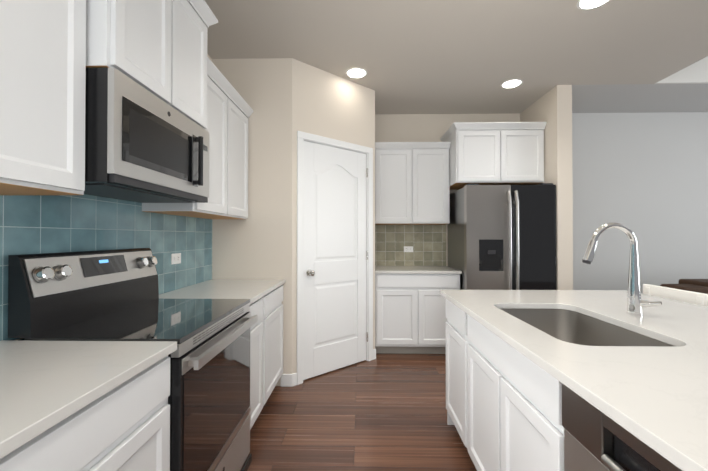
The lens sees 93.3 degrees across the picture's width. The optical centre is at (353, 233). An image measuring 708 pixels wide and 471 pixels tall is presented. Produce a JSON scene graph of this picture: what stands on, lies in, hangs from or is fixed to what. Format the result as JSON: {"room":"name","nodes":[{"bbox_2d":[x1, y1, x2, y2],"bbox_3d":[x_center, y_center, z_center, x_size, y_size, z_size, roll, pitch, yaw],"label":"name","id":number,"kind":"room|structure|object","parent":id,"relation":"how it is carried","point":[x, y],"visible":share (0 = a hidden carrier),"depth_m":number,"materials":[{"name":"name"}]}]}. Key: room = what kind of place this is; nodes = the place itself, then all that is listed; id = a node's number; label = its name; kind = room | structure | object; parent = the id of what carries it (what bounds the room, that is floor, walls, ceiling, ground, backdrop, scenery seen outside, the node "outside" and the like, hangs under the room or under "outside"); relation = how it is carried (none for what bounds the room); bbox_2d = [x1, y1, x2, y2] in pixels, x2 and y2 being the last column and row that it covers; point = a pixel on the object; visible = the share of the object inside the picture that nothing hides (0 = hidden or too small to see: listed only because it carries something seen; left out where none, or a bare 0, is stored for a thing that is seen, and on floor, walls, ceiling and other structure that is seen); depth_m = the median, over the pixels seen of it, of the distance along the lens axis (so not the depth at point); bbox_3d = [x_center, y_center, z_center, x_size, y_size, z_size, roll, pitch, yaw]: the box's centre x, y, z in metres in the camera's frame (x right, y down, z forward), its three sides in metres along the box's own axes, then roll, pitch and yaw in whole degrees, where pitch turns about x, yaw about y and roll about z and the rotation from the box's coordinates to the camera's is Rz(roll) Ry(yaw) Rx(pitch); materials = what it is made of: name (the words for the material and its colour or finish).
{"room":"kitchen","nodes":[
{"label":"kitchen","id":0,"kind":"room"},
{"bbox_2d":[0,54,211,340],"bbox_3d":[-1.340,-0.125,0.165,0.128,2.820,5.690,0,0,1],"label":"wall","id":1,"kind":"structure","parent":0,"point":[34,224],"depth_m":1.64,"materials":[{"name":"tile"}]},
{"bbox_2d":[0,0,91,194],"bbox_3d":[-1.103,-0.606,0.997,0.324,0.937,0.386,0,0,1],"label":"upper cabinet","id":2,"kind":"object","parent":1,"relation":"attached to","point":[51,51],"depth_m":1.03,"materials":[{"name":"white wood"}]},
{"bbox_2d":[92,0,175,108],"bbox_3d":[-1.058,-0.934,1.386,0.399,0.675,0.380,0,0,1],"label":"upper cabinet","id":3,"kind":"object","parent":1,"relation":"attached to","point":[136,38],"depth_m":1.35,"materials":[{"name":"white wood"}]},
{"bbox_2d":[84,68,208,202],"bbox_3d":[-1.026,-0.383,1.571,0.441,0.412,0.752,0,0,1],"label":"over-the-range microwave","id":4,"kind":"object","parent":3,"relation":"attached to","point":[143,145],"visible":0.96,"depth_m":1.35,"materials":[{"name":"silver metal"}]},
{"bbox_2d":[171,253,180,264],"bbox_3d":[-1.231,0.175,2.316,0.007,0.072,0.116,0,0,1],"label":"outlet","id":5,"kind":"object","parent":1,"relation":"attached to","point":[175,258],"visible":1,"depth_m":2.32,"materials":[{"name":"white plastic"}]},
{"bbox_2d":[142,68,231,218],"bbox_3d":[-1.080,-0.596,2.190,0.324,0.937,0.464,0,0,1],"label":"upper cabinet","id":6,"kind":"object","parent":1,"relation":"attached to","point":[219,205],"depth_m":2.28,"materials":[{"name":"white wood"}]},
{"bbox_2d":[176,0,211,135],"bbox_3d":[-1.051,-0.931,1.766,0.399,0.675,0.380,0,0,1],"label":"upper cabinet","id":7,"kind":"object","parent":1,"relation":"attached to","point":[193,18],"depth_m":1.79,"materials":[{"name":"white wood"}]},
{"bbox_2d":[232,88,251,218],"bbox_3d":[-1.071,-0.592,2.653,0.324,0.937,0.463,0,0,1],"label":"upper cabinet","id":8,"kind":"object","parent":1,"relation":"attached to","point":[241,112],"depth_m":2.68,"materials":[{"name":"white wood"}]},
{"bbox_2d":[212,58,291,385],"bbox_3d":[-0.881,-0.102,2.941,0.700,2.820,0.120,0,0,1],"label":"wall","id":9,"kind":"structure","parent":0,"point":[256,243],"depth_m":2.88,"materials":[{"name":"paint"}]},
{"bbox_2d":[292,58,374,373],"bbox_3d":[-0.191,-0.099,3.237,0.990,2.820,0.110,0,-1,-40],"label":"wall","id":10,"kind":"structure","parent":0,"point":[328,105],"depth_m":3.11,"materials":[{"name":"paint"}]},
{"bbox_2d":[281,349,375,386],"bbox_3d":[2.857,1.260,3.468,6.945,0.105,1.363,0,0,1],"label":"baseboard","id":11,"kind":"structure","parent":10,"relation":"attached to","point":[288,380],"depth_m":2.85,"materials":[{"name":"white wood"}]},
{"bbox_2d":[297,131,372,384],"bbox_3d":[-0.186,0.211,3.229,0.900,2.200,0.126,0,-1,-40],"label":"door frame","id":12,"kind":"structure","parent":10,"relation":"attached to","point":[302,137],"depth_m":3.10,"materials":[{"name":"white wood"}]},
{"bbox_2d":[303,141,367,379],"bbox_3d":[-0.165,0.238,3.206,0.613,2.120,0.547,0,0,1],"label":"pantry door","id":13,"kind":"structure","parent":10,"relation":"in","point":[335,258],"depth_m":3.18,"materials":[{"name":"white wood"}]},
{"bbox_2d":[240,353,476,470],"bbox_3d":[2.418,1.327,1.536,7.750,0.060,8.600,0,0,1],"label":"floor","id":14,"kind":"structure","parent":0,"point":[384,412],"depth_m":2.29,"materials":[{"name":"brown wood"}]},
{"bbox_2d":[0,357,169,470],"bbox_3d":[-0.954,0.848,0.801,0.629,0.886,0.750,0,0,1],"label":"base cabinet","id":15,"kind":"object","parent":14,"relation":"on","point":[129,428],"depth_m":0.90,"materials":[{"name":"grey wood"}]},
{"bbox_2d":[0,340,176,462],"bbox_3d":[-0.953,0.385,0.245,0.632,0.030,1.873,0,0,1],"label":"countertop","id":16,"kind":"structure","parent":15,"relation":"on","point":[43,384],"depth_m":0.89,"materials":[{"name":"white stone"}]},
{"bbox_2d":[8,248,257,470],"bbox_3d":[-0.891,0.689,1.560,0.672,1.216,0.756,0,0,1],"label":"range","id":17,"kind":"object","parent":14,"relation":"on","point":[104,295],"visible":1,"depth_m":1.41,"materials":[{"name":"black metal"}]},
{"bbox_2d":[248,307,251,429],"bbox_3d":[-0.940,0.854,1.560,0.629,0.886,0.803,0,0,1],"label":"base cabinet","id":18,"kind":"object","parent":14,"relation":"on","point":[250,310],"depth_m":2.01,"materials":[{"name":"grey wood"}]},
{"bbox_2d":[252,287,282,425],"bbox_3d":[-0.924,0.861,2.407,0.629,0.886,0.927,0,0,1],"label":"base cabinet","id":19,"kind":"object","parent":14,"relation":"on","point":[267,333],"depth_m":2.33,"materials":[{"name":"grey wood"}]},
{"bbox_2d":[159,279,285,306],"bbox_3d":[-0.912,0.403,2.411,0.632,0.030,0.930,0,0,1],"label":"countertop","id":20,"kind":"structure","parent":19,"relation":"on","point":[252,289],"depth_m":2.31,"materials":[{"name":"white stone"}]},
{"bbox_2d":[375,266,461,353],"bbox_3d":[0.690,0.859,3.868,0.916,0.915,0.645,0,0,1],"label":"base cabinet","id":21,"kind":"object","parent":14,"relation":"on","point":[410,310],"visible":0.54,"depth_m":3.57,"materials":[{"name":"white wood"}]},
{"bbox_2d":[448,183,555,289],"bbox_3d":[1.605,0.403,3.735,0.904,1.823,0.830,0,0,1],"label":"refrigerator","id":22,"kind":"object","parent":14,"relation":"on","point":[501,237],"visible":0.6,"depth_m":3.40,"materials":[{"name":"silver metal"}]},
{"bbox_2d":[445,298,563,470],"bbox_3d":[1.076,0.849,0.882,0.969,0.886,2.792,0,0,1],"label":"kitchen island","id":23,"kind":"object","parent":14,"relation":"on","point":[515,359],"depth_m":1.39,"materials":[{"name":"white wood"}]},
{"bbox_2d":[440,290,707,470],"bbox_3d":[1.197,0.391,0.877,1.268,0.030,2.840,0,0,1],"label":"island countertop","id":24,"kind":"structure","parent":23,"relation":"on","point":[658,394],"depth_m":0.99,"materials":[{"name":"white stone"}]},
{"bbox_2d":[500,306,683,345],"bbox_3d":[0.952,0.512,1.479,0.490,0.227,0.775,0,0,1],"label":"sink","id":25,"kind":"object","parent":24,"relation":"in","point":[575,327],"depth_m":1.70,"materials":[{"name":"silver metal"}]},
{"bbox_2d":[582,223,661,314],"bbox_3d":[1.247,0.165,1.569,0.316,0.433,0.099,0,0,1],"label":"faucet","id":26,"kind":"object","parent":24,"relation":"on","point":[635,303],"visible":1,"depth_m":1.57,"materials":[{"name":"silver metal"}]},
{"bbox_2d":[562,383,681,470],"bbox_3d":[0.884,0.849,0.634,0.624,0.881,0.602,0,0,1],"label":"dishwasher","id":27,"kind":"object","parent":14,"relation":"on","point":[595,439],"visible":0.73,"depth_m":0.80,"materials":[{"name":"grey metal"}]},
{"bbox_2d":[643,284,707,306],"bbox_3d":[1.875,0.829,2.151,0.440,0.945,0.450,0,0,1],"label":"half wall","id":28,"kind":"structure","parent":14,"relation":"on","point":[696,298],"depth_m":2.12,"materials":[{"name":"white paint"}]},
{"bbox_2d":[660,279,707,293],"bbox_3d":[3.817,0.869,3.289,2.020,0.885,0.950,0,0,1],"label":"sofa","id":29,"kind":"object","parent":14,"relation":"on","point":[697,285],"visible":0.04,"depth_m":2.94,"materials":[{"name":"brown leather"}]},
{"bbox_2d":[205,0,707,113],"bbox_3d":[2.418,-1.723,1.562,7.750,0.400,8.600,0,0,1],"label":"ceiling","id":30,"kind":"structure","parent":0,"point":[440,56],"depth_m":2.72,"materials":[{"name":"paint"}]},
{"bbox_2d":[346,68,366,77],"bbox_3d":[0.023,-1.506,3.146,0.204,0.005,0.204,0,0,1],"label":"recessed light","id":31,"kind":"object","parent":30,"relation":"in","point":[356,72],"visible":1,"depth_m":3.13,"materials":[{"name":"white plastic"}]},
{"bbox_2d":[501,79,522,87],"bbox_3d":[1.587,-1.505,3.366,0.204,0.005,0.204,0,0,1],"label":"recessed light","id":32,"kind":"object","parent":30,"relation":"in","point":[512,83],"visible":1,"depth_m":3.35,"materials":[{"name":"white plastic"}]},
{"bbox_2d":[577,0,609,9],"bbox_3d":[1.565,-1.515,2.166,0.204,0.005,0.204,0,0,1],"label":"recessed light","id":33,"kind":"object","parent":30,"relation":"in","point":[586,4],"visible":1,"depth_m":2.21,"materials":[{"name":"white plastic"}]},
{"bbox_2d":[375,112,707,293],"bbox_3d":[2.509,-0.331,4.225,7.670,3.300,0.128,0,0,1],"label":"wall","id":34,"kind":"structure","parent":0,"point":[643,177],"depth_m":4.15,"materials":[{"name":"grey paint"}]},
{"bbox_2d":[404,246,412,251],"bbox_3d":[0.683,0.199,4.187,0.116,0.072,0.007,0,0,1],"label":"outlet","id":35,"kind":"object","parent":34,"relation":"attached to","point":[408,248],"visible":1,"depth_m":4.19,"materials":[{"name":"white plastic"}]},
{"bbox_2d":[375,142,450,224],"bbox_3d":[0.675,-0.581,4.022,0.876,0.938,0.362,0,0,1],"label":"upper cabinet","id":36,"kind":"object","parent":34,"relation":"attached to","point":[412,185],"visible":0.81,"depth_m":3.88,"materials":[{"name":"white wood"}]},
{"bbox_2d":[440,122,546,189],"bbox_3d":[1.573,-0.870,3.885,0.988,0.642,0.607,0,0,1],"label":"upper cabinet","id":37,"kind":"object","parent":34,"relation":"attached to","point":[496,153],"visible":0.88,"depth_m":3.62,"materials":[{"name":"white wood"}]},
{"bbox_2d":[520,85,572,289],"bbox_3d":[2.145,-0.125,3.779,0.150,2.880,0.790,0,0,1],"label":"wall","id":38,"kind":"structure","parent":0,"point":[552,107],"depth_m":3.39,"materials":[{"name":"paint"}]}
]}

